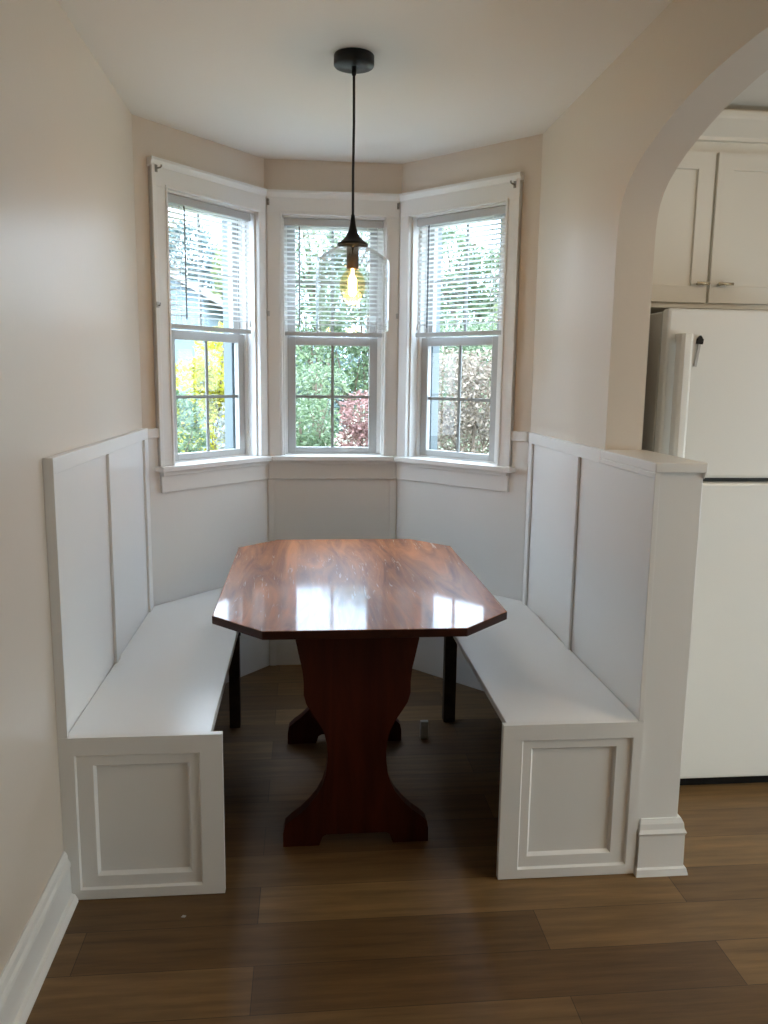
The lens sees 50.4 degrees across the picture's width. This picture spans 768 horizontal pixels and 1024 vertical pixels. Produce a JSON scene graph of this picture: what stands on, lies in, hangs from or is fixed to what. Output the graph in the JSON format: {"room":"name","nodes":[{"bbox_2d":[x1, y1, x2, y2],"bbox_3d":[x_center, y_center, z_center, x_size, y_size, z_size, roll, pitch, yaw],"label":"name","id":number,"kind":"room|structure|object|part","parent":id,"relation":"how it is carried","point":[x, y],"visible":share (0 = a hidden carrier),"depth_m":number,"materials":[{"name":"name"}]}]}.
{"room":"breakfast nook","nodes":[
{"label":"breakfast nook","id":0,"kind":"room"},
{"bbox_2d":[0,0,141,974],"bbox_3d":[-0.800,0.156,0.387,0.170,2.486,6.264,0,9,-6],"label":"wall","id":1,"kind":"structure","parent":0,"point":[70,379],"depth_m":2.10,"materials":[{"name":"beige paint"}]},
{"bbox_2d":[0,851,77,1023],"bbox_3d":[-0.647,1.417,-0.097,0.034,0.156,4.874,0,9,-6],"label":"baseboard","id":2,"kind":"structure","parent":1,"relation":"attached to","point":[22,978],"depth_m":2.00,"materials":[{"name":"white paint"}]},
{"bbox_2d":[131,114,263,428],"bbox_3d":[-0.860,-0.396,3.780,0.170,2.486,0.906,7,11,33],"label":"wall","id":3,"kind":"structure","parent":0,"point":[149,138],"depth_m":3.39,"materials":[{"name":"beige paint"}]},
{"bbox_2d":[148,428,269,682],"bbox_3d":[-0.796,0.224,3.819,0.019,1.252,0.757,7,11,34],"label":"panelling","id":4,"kind":"object","parent":3,"relation":"attached to","point":[197,535],"visible":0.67,"depth_m":3.75,"materials":[{"name":"white paint"}]},
{"bbox_3d":[-0.975,-0.332,3.442,0.010,0.040,0.066,7,11,34],"label":"rail","id":5,"kind":"part","parent":4,"relation":"part of","materials":[{"name":"white paint"}]},
{"bbox_2d":[147,155,271,492],"bbox_3d":[-0.836,-0.808,3.725,0.268,1.369,0.714,7,11,34],"label":"window","id":6,"kind":"structure","parent":3,"relation":"in","point":[244,458],"depth_m":3.76,"materials":[{"name":"white paint"}]},
{"bbox_3d":[-0.842,-1.086,3.724,0.028,0.586,0.474,7,11,33],"label":"sash","id":7,"kind":"part","parent":6,"relation":"part of","materials":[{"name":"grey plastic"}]},
{"bbox_3d":[-0.822,-0.541,3.794,0.028,0.576,0.474,7,11,34],"label":"sash","id":8,"kind":"part","parent":6,"relation":"part of","materials":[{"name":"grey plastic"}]},
{"bbox_2d":[168,193,251,333],"bbox_3d":[-0.776,-1.090,3.653,0.050,0.550,0.503,7,11,33],"label":"window blind","id":9,"kind":"object","parent":6,"relation":"attached to","point":[184,202],"visible":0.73,"depth_m":3.64,"materials":[{"name":"grey plastic"}]},
{"bbox_3d":[-0.885,-1.059,3.507,0.031,0.498,0.002,7,11,33],"label":"ladder cord","id":10,"kind":"part","parent":9,"relation":"part of","materials":[{"name":"white fabric"}]},
{"bbox_3d":[-0.784,-0.829,3.699,0.026,0.020,0.503,7,11,33],"label":"rail","id":11,"kind":"part","parent":9,"relation":"part of","materials":[{"name":"grey plastic"}]},
{"bbox_3d":[-0.674,-1.107,3.816,0.031,0.498,0.002,7,11,33],"label":"ladder cord","id":12,"kind":"part","parent":9,"relation":"part of","materials":[{"name":"white fabric"}]},
{"bbox_3d":[-0.632,-1.128,3.832,0.004,0.460,0.003,7,11,34],"label":"lift cord","id":13,"kind":"part","parent":9,"relation":"part of","materials":[{"name":"white fabric"}]},
{"bbox_3d":[-0.890,-0.821,3.777,0.118,1.325,0.687,7,11,33],"label":"frame","id":14,"kind":"part","parent":6,"relation":"part of","materials":[{"name":"grey wood"}]},
{"bbox_2d":[264,159,401,663],"bbox_3d":[-0.266,-0.449,4.153,0.809,2.486,0.170,0,9,-6],"label":"wall","id":15,"kind":"structure","parent":0,"point":[279,174],"depth_m":3.88,"materials":[{"name":"beige paint"}]},
{"bbox_2d":[268,479,396,665],"bbox_3d":[-0.264,0.268,4.176,0.647,1.064,0.016,0,9,-6],"label":"panelling","id":16,"kind":"object","parent":15,"relation":"attached to","point":[298,509],"visible":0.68,"depth_m":4.13,"materials":[{"name":"white paint"}]},
{"bbox_2d":[266,189,400,478],"bbox_3d":[-0.257,-0.857,4.078,0.653,1.369,0.268,0,9,-6],"label":"window","id":17,"kind":"structure","parent":15,"relation":"in","point":[289,461],"depth_m":4.03,"materials":[{"name":"white paint"}]},
{"bbox_3d":[-0.260,-0.587,4.122,0.447,0.576,0.028,0,9,-6],"label":"sash","id":18,"kind":"part","parent":17,"relation":"part of","materials":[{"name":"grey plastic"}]},
{"bbox_3d":[-0.256,-1.133,4.065,0.447,0.586,0.028,0,9,-6],"label":"sash","id":19,"kind":"part","parent":17,"relation":"part of","materials":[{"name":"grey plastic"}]},
{"bbox_2d":[284,218,383,337],"bbox_3d":[-0.244,-1.134,3.971,0.477,0.550,0.050,0,9,-6],"label":"window blind","id":20,"kind":"object","parent":17,"relation":"attached to","point":[291,222],"visible":0.99,"depth_m":3.97,"materials":[{"name":"grey plastic"}]},
{"bbox_3d":[-0.248,-0.874,4.020,0.477,0.020,0.026,0,9,-6],"label":"rail","id":21,"kind":"part","parent":20,"relation":"part of","materials":[{"name":"grey plastic"}]},
{"bbox_3d":[-0.082,-1.128,3.995,0.002,0.498,0.031,0,9,-6],"label":"ladder cord","id":22,"kind":"part","parent":20,"relation":"part of","materials":[{"name":"white fabric"}]},
{"bbox_3d":[-0.034,-1.143,3.974,0.003,0.460,0.004,0,9,-6],"label":"lift cord","id":23,"kind":"part","parent":20,"relation":"part of","materials":[{"name":"white fabric"}]},
{"bbox_2d":[26,665,767,1023],"bbox_3d":[1.209,1.373,1.062,4.294,0.080,7.112,0,9,-6],"label":"floor","id":24,"kind":"structure","parent":0,"point":[352,928],"depth_m":2.24,"materials":[{"name":"brown wood"}]},
{"bbox_2d":[42,428,240,899],"bbox_3d":[-0.756,0.336,3.113,0.443,1.258,1.798,0,9,-6],"label":"bench","id":25,"kind":"object","parent":24,"relation":"on","point":[140,684],"visible":0.91,"depth_m":2.34,"materials":[{"name":"white paint"}]},
{"bbox_3d":[-0.942,0.152,2.813,0.016,0.798,1.298,0,9,-6],"label":"backrest","id":26,"kind":"part","parent":25,"relation":"part of","materials":[{"name":"white paint"}]},
{"bbox_3d":[-0.924,-0.223,2.759,0.010,0.044,1.288,0,9,-6],"label":"rail","id":27,"kind":"part","parent":25,"relation":"part of","materials":[{"name":"white paint"}]},
{"bbox_3d":[-0.676,0.857,2.303,0.443,0.485,0.022,0,9,-6],"label":"panel","id":28,"kind":"part","parent":25,"relation":"part of","materials":[{"name":"white paint"}]},
{"bbox_3d":[-0.766,0.485,3.148,0.394,0.022,1.775,0,9,-6],"label":"seat","id":29,"kind":"part","parent":25,"relation":"part of","materials":[{"name":"white paint"}]},
{"bbox_3d":[-0.631,0.684,3.453,0.044,0.465,0.044,0,9,-6],"label":"support post","id":30,"kind":"part","parent":25,"relation":"part of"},
{"bbox_2d":[212,539,506,846],"bbox_3d":[-0.120,0.605,3.063,0.908,0.760,1.343,0,9,-6],"label":"dining table","id":31,"kind":"object","parent":24,"relation":"on","point":[356,611],"visible":1,"depth_m":2.59,"materials":[{"name":"brown wood"}]},
{"bbox_2d":[420,720,427,738],"bbox_3d":[0.167,0.902,3.389,0.032,0.075,0.024,0,9,-6],"label":"outlet box","id":32,"kind":"object","parent":24,"relation":"on","point":[423,723],"visible":1,"depth_m":3.38,"materials":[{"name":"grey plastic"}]},
{"bbox_2d":[442,432,660,879],"bbox_3d":[0.472,0.339,3.218,0.419,1.250,1.760,0,9,-6],"label":"bench","id":33,"kind":"object","parent":24,"relation":"on","point":[564,675],"visible":0.91,"depth_m":2.54,"materials":[{"name":"white paint"}]},
{"bbox_3d":[0.285,0.682,3.542,0.050,0.465,0.045,0,9,-6],"label":"support post","id":34,"kind":"part","parent":33,"relation":"part of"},
{"bbox_3d":[0.471,0.484,3.253,0.398,0.022,1.738,0,9,-6],"label":"seat","id":35,"kind":"part","parent":33,"relation":"part of","materials":[{"name":"white paint"}]},
{"bbox_3d":[0.681,-0.254,3.132,0.016,0.045,0.870,0,9,-6],"label":"rail","id":36,"kind":"part","parent":33,"relation":"part of","materials":[{"name":"white paint"}]},
{"bbox_3d":[0.550,0.854,2.425,0.419,0.485,0.022,0,9,-6],"label":"panel","id":37,"kind":"part","parent":33,"relation":"part of","materials":[{"name":"white paint"}]},
{"bbox_3d":[0.702,0.164,2.982,0.004,0.764,1.302,0,9,-6],"label":"backrest","id":38,"kind":"part","parent":33,"relation":"part of","materials":[{"name":"white paint"}]},
{"bbox_2d":[642,308,767,784],"bbox_3d":[1.260,0.118,3.198,0.734,1.714,0.777,0,9,-6],"label":"refrigerator","id":39,"kind":"object","parent":24,"relation":"on","point":[714,412],"visible":0.41,"depth_m":2.83,"materials":[{"name":"white metal"}]},
{"bbox_3d":[0.987,-0.358,2.722,0.048,0.464,0.047,0,9,-6],"label":"handle","id":40,"kind":"part","parent":39,"relation":"part of","materials":[{"name":"white plastic"}]},
{"bbox_2d":[694,335,703,366],"bbox_3d":[1.047,-0.535,2.717,0.027,0.103,0.010,0,9,-6],"label":"hook","id":41,"kind":"object","parent":39,"relation":"attached to","point":[700,340],"visible":1,"depth_m":2.71,"materials":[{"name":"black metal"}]},
{"bbox_3d":[1.298,-0.399,2.796,0.734,0.564,0.052,0,9,-6],"label":"freezer door","id":42,"kind":"part","parent":39,"relation":"part of","materials":[{"name":"white metal"}]},
{"bbox_3d":[1.286,0.433,2.931,0.734,1.089,0.052,0,9,-6],"label":"fridge door","id":43,"kind":"part","parent":39,"relation":"part of","materials":[{"name":"white metal"}]},
{"bbox_2d":[57,0,767,163],"bbox_3d":[1.243,-1.179,0.647,4.294,0.120,7.112,0,9,-6],"label":"ceiling","id":44,"kind":"structure","parent":0,"point":[260,78],"depth_m":2.69,"materials":[{"name":"white paint"}]},
{"bbox_2d":[316,47,388,332],"bbox_3d":[-0.101,-1.030,2.667,0.243,0.857,0.243,0,9,-6],"label":"pendant lamp","id":45,"kind":"object","parent":44,"relation":"hanging from","point":[352,60],"visible":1,"depth_m":2.65,"materials":[{"name":"black metal"}]},
{"bbox_2d":[346,246,358,269],"bbox_3d":[-0.104,-0.841,2.697,0.041,0.076,0.041,0,9,-6],"label":"socket","id":46,"kind":"object","parent":45,"relation":"attached to","point":[352,252],"depth_m":2.68,"materials":[{"name":"brown metal"}]},
{"bbox_3d":[-0.105,-0.743,2.713,0.243,0.275,0.243,0,9,-6],"label":"lamp shade","id":47,"kind":"part","parent":45,"relation":"part of","materials":[{"name":"clear glass"}]},
{"bbox_3d":[-0.099,-1.181,2.642,0.010,0.451,0.008,0,9,-6],"label":"cord","id":48,"kind":"part","parent":45,"relation":"part of","materials":[{"name":"black plastic"}]},
{"bbox_2d":[402,134,542,456],"bbox_3d":[0.386,-0.405,3.935,0.846,2.486,0.170,9,12,41],"label":"wall","id":49,"kind":"structure","parent":0,"point":[524,155],"depth_m":3.56,"materials":[{"name":"beige paint"}]},
{"bbox_2d":[394,172,523,491],"bbox_3d":[0.389,-0.813,3.858,0.709,1.369,0.268,9,12,41],"label":"window","id":50,"kind":"structure","parent":49,"relation":"in","point":[418,382],"depth_m":3.87,"materials":[{"name":"white paint"}]},
{"bbox_3d":[0.431,-0.827,3.920,0.687,1.325,0.118,9,12,41],"label":"frame","id":51,"kind":"part","parent":50,"relation":"part of","materials":[{"name":"grey wood"}]},
{"bbox_3d":[0.362,-0.546,3.923,0.458,0.576,0.028,9,12,41],"label":"sash","id":52,"kind":"part","parent":50,"relation":"part of","materials":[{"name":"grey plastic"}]},
{"bbox_2d":[415,205,505,336],"bbox_3d":[0.347,-1.094,3.772,0.503,0.550,0.050,9,12,41],"label":"window blind","id":53,"kind":"object","parent":50,"relation":"attached to","point":[494,211],"visible":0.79,"depth_m":3.77,"materials":[{"name":"grey plastic"}]},
{"bbox_3d":[0.167,-1.130,3.907,0.003,0.460,0.004,9,12,41],"label":"lift cord","id":54,"kind":"part","parent":53,"relation":"part of","materials":[{"name":"white fabric"}]},
{"bbox_3d":[0.208,-1.109,3.905,0.002,0.498,0.031,9,12,41],"label":"ladder cord","id":55,"kind":"part","parent":53,"relation":"part of","materials":[{"name":"white fabric"}]},
{"bbox_3d":[0.347,-0.833,3.818,0.503,0.020,0.026,9,12,41],"label":"rail","id":56,"kind":"part","parent":53,"relation":"part of","materials":[{"name":"grey plastic"}]},
{"bbox_3d":[0.489,-1.065,3.656,0.002,0.498,0.031,9,12,41],"label":"ladder cord","id":57,"kind":"part","parent":53,"relation":"part of","materials":[{"name":"white fabric"}]},
{"bbox_3d":[0.391,-1.091,3.859,0.458,0.586,0.028,9,12,41],"label":"sash","id":58,"kind":"part","parent":50,"relation":"part of","materials":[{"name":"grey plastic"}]},
{"bbox_2d":[396,431,528,690],"bbox_3d":[0.343,0.220,3.940,0.763,1.250,0.018,9,12,41],"label":"panelling","id":59,"kind":"object","parent":49,"relation":"attached to","point":[485,529],"visible":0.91,"depth_m":3.86,"materials":[{"name":"white paint"}]},
{"bbox_3d":[0.600,-0.335,3.618,0.082,0.044,0.010,9,12,41],"label":"rail","id":60,"kind":"part","parent":59,"relation":"part of","materials":[{"name":"white paint"}]},
{"bbox_2d":[530,0,767,877],"bbox_3d":[0.860,-0.106,2.140,0.180,2.486,2.974,0,9,-6],"label":"wall","id":61,"kind":"structure","parent":0,"point":[609,161],"depth_m":2.53,"materials":[{"name":"beige paint"}]},
{"bbox_3d":[1.857,-0.347,3.703,2.185,2.486,0.150,0,9,-6],"label":"wall","id":62,"kind":"structure","parent":0,"visible":0},
{"bbox_2d":[650,109,767,313],"bbox_3d":[1.235,-1.168,3.230,0.854,0.728,0.392,0,9,-6],"label":"upper cabinet","id":63,"kind":"object","parent":62,"relation":"attached to","point":[711,248],"visible":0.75,"depth_m":3.10,"materials":[{"name":"white paint"}]},
{"bbox_3d":[1.034,-1.078,3.090,0.413,0.549,0.020,0,9,-6],"label":"door","id":64,"kind":"part","parent":63,"relation":"part of","materials":[{"name":"white paint"}]},
{"bbox_3d":[1.213,-0.871,3.115,0.048,0.010,0.034,0,9,-6],"label":"handle","id":65,"kind":"part","parent":63,"relation":"part of","materials":[{"name":"silver metal"}]},
{"bbox_3d":[1.303,-0.871,3.123,0.058,0.010,0.034,0,9,-6],"label":"handle","id":66,"kind":"part","parent":63,"relation":"part of","materials":[{"name":"silver metal"}]},
{"bbox_3d":[1.254,-1.445,3.034,0.854,0.120,0.094,0,9,-6],"label":"crown molding","id":67,"kind":"part","parent":63,"relation":"part of","materials":[{"name":"white paint"}]},
{"bbox_3d":[1.460,-1.079,3.131,0.415,0.549,0.020,0,9,-6],"label":"door","id":68,"kind":"part","parent":63,"relation":"part of","materials":[{"name":"white paint"}]},
{"label":"outside","id":69,"kind":"structure","parent":0,"visible":0},
{"bbox_2d":[296,410,489,453],"bbox_3d":[-3.111,-3.084,31.921,60.000,0.200,55.700,0,9,-6],"label":"ground","id":70,"kind":"structure","parent":69,"point":[337,434],"depth_m":27.88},
{"bbox_2d":[176,386,211,452],"bbox_3d":[-1.520,0.070,6.068,0.722,2.015,0.527,0,9,-6],"label":"shrub","id":71,"kind":"object","parent":70,"relation":"on","point":[192,429],"visible":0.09,"depth_m":5.92,"materials":[{"name":"green plant"}]},
{"bbox_2d":[169,219,221,291],"bbox_3d":[-5.126,-4.731,22.135,2.127,6.240,1.708,0,9,-6],"label":"tree","id":72,"kind":"object","parent":70,"relation":"on","point":[182,222],"visible":0.2,"depth_m":21.50,"materials":[{"name":"green plant"}]},
{"bbox_2d":[170,271,224,450],"bbox_3d":[-6.249,-3.359,16.655,6.300,5.160,5.500,0,9,-6],"label":"house","id":73,"kind":"structure","parent":70,"relation":"on","point":[183,348],"depth_m":14.44,"materials":[{"name":"blue"}]},
{"bbox_2d":[175,321,224,451],"bbox_3d":[-1.616,-0.447,7.505,0.962,2.571,0.835,0,9,-6],"label":"shrub","id":74,"kind":"object","parent":70,"relation":"on","point":[198,372],"visible":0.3,"depth_m":7.24,"materials":[{"name":"yellow plant"}]},
{"bbox_2d":[208,246,222,299],"bbox_3d":[-3.883,-4.016,20.338,1.656,5.438,1.274,0,9,-6],"label":"tree","id":75,"kind":"object","parent":70,"relation":"on","point":[217,254],"visible":0.05,"depth_m":19.86,"materials":[{"name":"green plant"}]},
{"bbox_2d":[214,402,224,449],"bbox_3d":[-1.210,-0.064,6.997,0.516,1.991,0.448,4,10,20],"label":"shrub","id":76,"kind":"object","parent":70,"relation":"on","point":[222,420],"visible":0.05,"depth_m":6.83,"materials":[{"name":"green plant"}]},
{"bbox_2d":[296,316,338,427],"bbox_3d":[-3.061,-5.359,31.411,3.013,4.765,1.764,0,9,-6],"label":"tree","id":77,"kind":"object","parent":70,"relation":"on","point":[304,330],"visible":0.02,"depth_m":31.06,"materials":[{"name":"green plant"}]},
{"bbox_2d":[296,394,341,446],"bbox_3d":[-0.636,-0.043,7.059,0.607,1.943,0.634,0,9,-6],"label":"leafy shrub","id":78,"kind":"object","parent":70,"relation":"on","point":[315,438],"visible":0.41,"depth_m":6.85,"materials":[{"name":"green plant"}]},
{"bbox_2d":[296,362,351,446],"bbox_3d":[-0.751,-0.349,8.013,0.879,2.239,0.641,0,9,-6],"label":"shrub","id":79,"kind":"object","parent":70,"relation":"on","point":[305,377],"visible":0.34,"depth_m":7.83,"materials":[{"name":"green plant"}]},
{"bbox_2d":[296,345,367,433],"bbox_3d":[-1.946,-3.888,26.153,3.105,3.372,1.736,0,9,-6],"label":"tree","id":80,"kind":"object","parent":70,"relation":"on","point":[336,405],"visible":0.07,"depth_m":25.88,"materials":[{"name":"green plant"}]},
{"bbox_2d":[296,265,368,446],"bbox_3d":[-0.397,-1.072,9.148,1.426,3.311,1.025,0,9,-6],"label":"tree","id":81,"kind":"object","parent":70,"relation":"on","point":[361,376],"visible":0.31,"depth_m":8.92,"materials":[{"name":"green plant"}]},
{"bbox_2d":[295,230,369,445],"bbox_3d":[-1.250,-4.160,19.472,3.370,6.071,2.250,0,9,-6],"label":"dense tree","id":82,"kind":"object","parent":70,"relation":"on","point":[324,232],"visible":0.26,"depth_m":18.91,"materials":[{"name":"green plant"}]},
{"bbox_2d":[334,389,368,446],"bbox_3d":[-0.227,-0.128,7.492,0.536,1.983,0.522,0,9,-6],"label":"shrub","id":83,"kind":"object","parent":70,"relation":"on","point":[359,429],"visible":0.4,"depth_m":7.30,"materials":[{"name":"red plant"}]},
{"bbox_2d":[345,326,367,420],"bbox_3d":[0.027,-4.969,30.765,3.101,4.117,1.714,0,9,-6],"label":"tree","id":84,"kind":"object","parent":70,"relation":"on","point":[364,326],"visible":0.02,"depth_m":30.50,"materials":[{"name":"green plant"}]},
{"bbox_2d":[443,304,484,424],"bbox_3d":[3.106,-5.637,31.960,3.088,5.251,1.715,0,9,-6],"label":"tree","id":85,"kind":"object","parent":70,"relation":"on","point":[470,320],"visible":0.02,"depth_m":31.48,"materials":[{"name":"green plant"}]},
{"bbox_2d":[437,347,491,453],"bbox_3d":[0.761,-0.284,7.261,1.186,2.391,0.922,0,9,-6],"label":"shrub","id":86,"kind":"object","parent":70,"relation":"on","point":[471,411],"visible":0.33,"depth_m":7.01,"materials":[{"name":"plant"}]},
{"bbox_2d":[439,347,489,439],"bbox_3d":[2.775,-3.961,27.077,3.100,3.344,1.754,0,9,-6],"label":"tree","id":87,"kind":"object","parent":70,"relation":"on","point":[443,347],"visible":0.02,"depth_m":26.78,"materials":[{"name":"green plant"}]},
{"bbox_2d":[438,314,496,453],"bbox_3d":[0.942,-0.681,8.534,1.290,2.771,0.836,0,9,-6],"label":"shrub","id":88,"kind":"object","parent":70,"relation":"on","point":[482,328],"visible":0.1,"depth_m":8.29,"materials":[{"name":"green plant"}]},
{"bbox_2d":[439,225,499,447],"bbox_3d":[2.035,-4.057,19.896,2.781,5.818,1.902,0,9,-6],"label":"round tree","id":89,"kind":"object","parent":70,"relation":"on","point":[448,228],"visible":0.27,"depth_m":19.26,"materials":[{"name":"green plant"}]},
{"bbox_2d":[485,299,497,383],"bbox_3d":[1.832,-1.599,12.128,0.838,3.454,0.724,0,9,-6],"label":"tree","id":90,"kind":"object","parent":70,"relation":"on","point":[495,305],"visible":0.02,"depth_m":11.94,"materials":[{"name":"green plant"}]}
]}

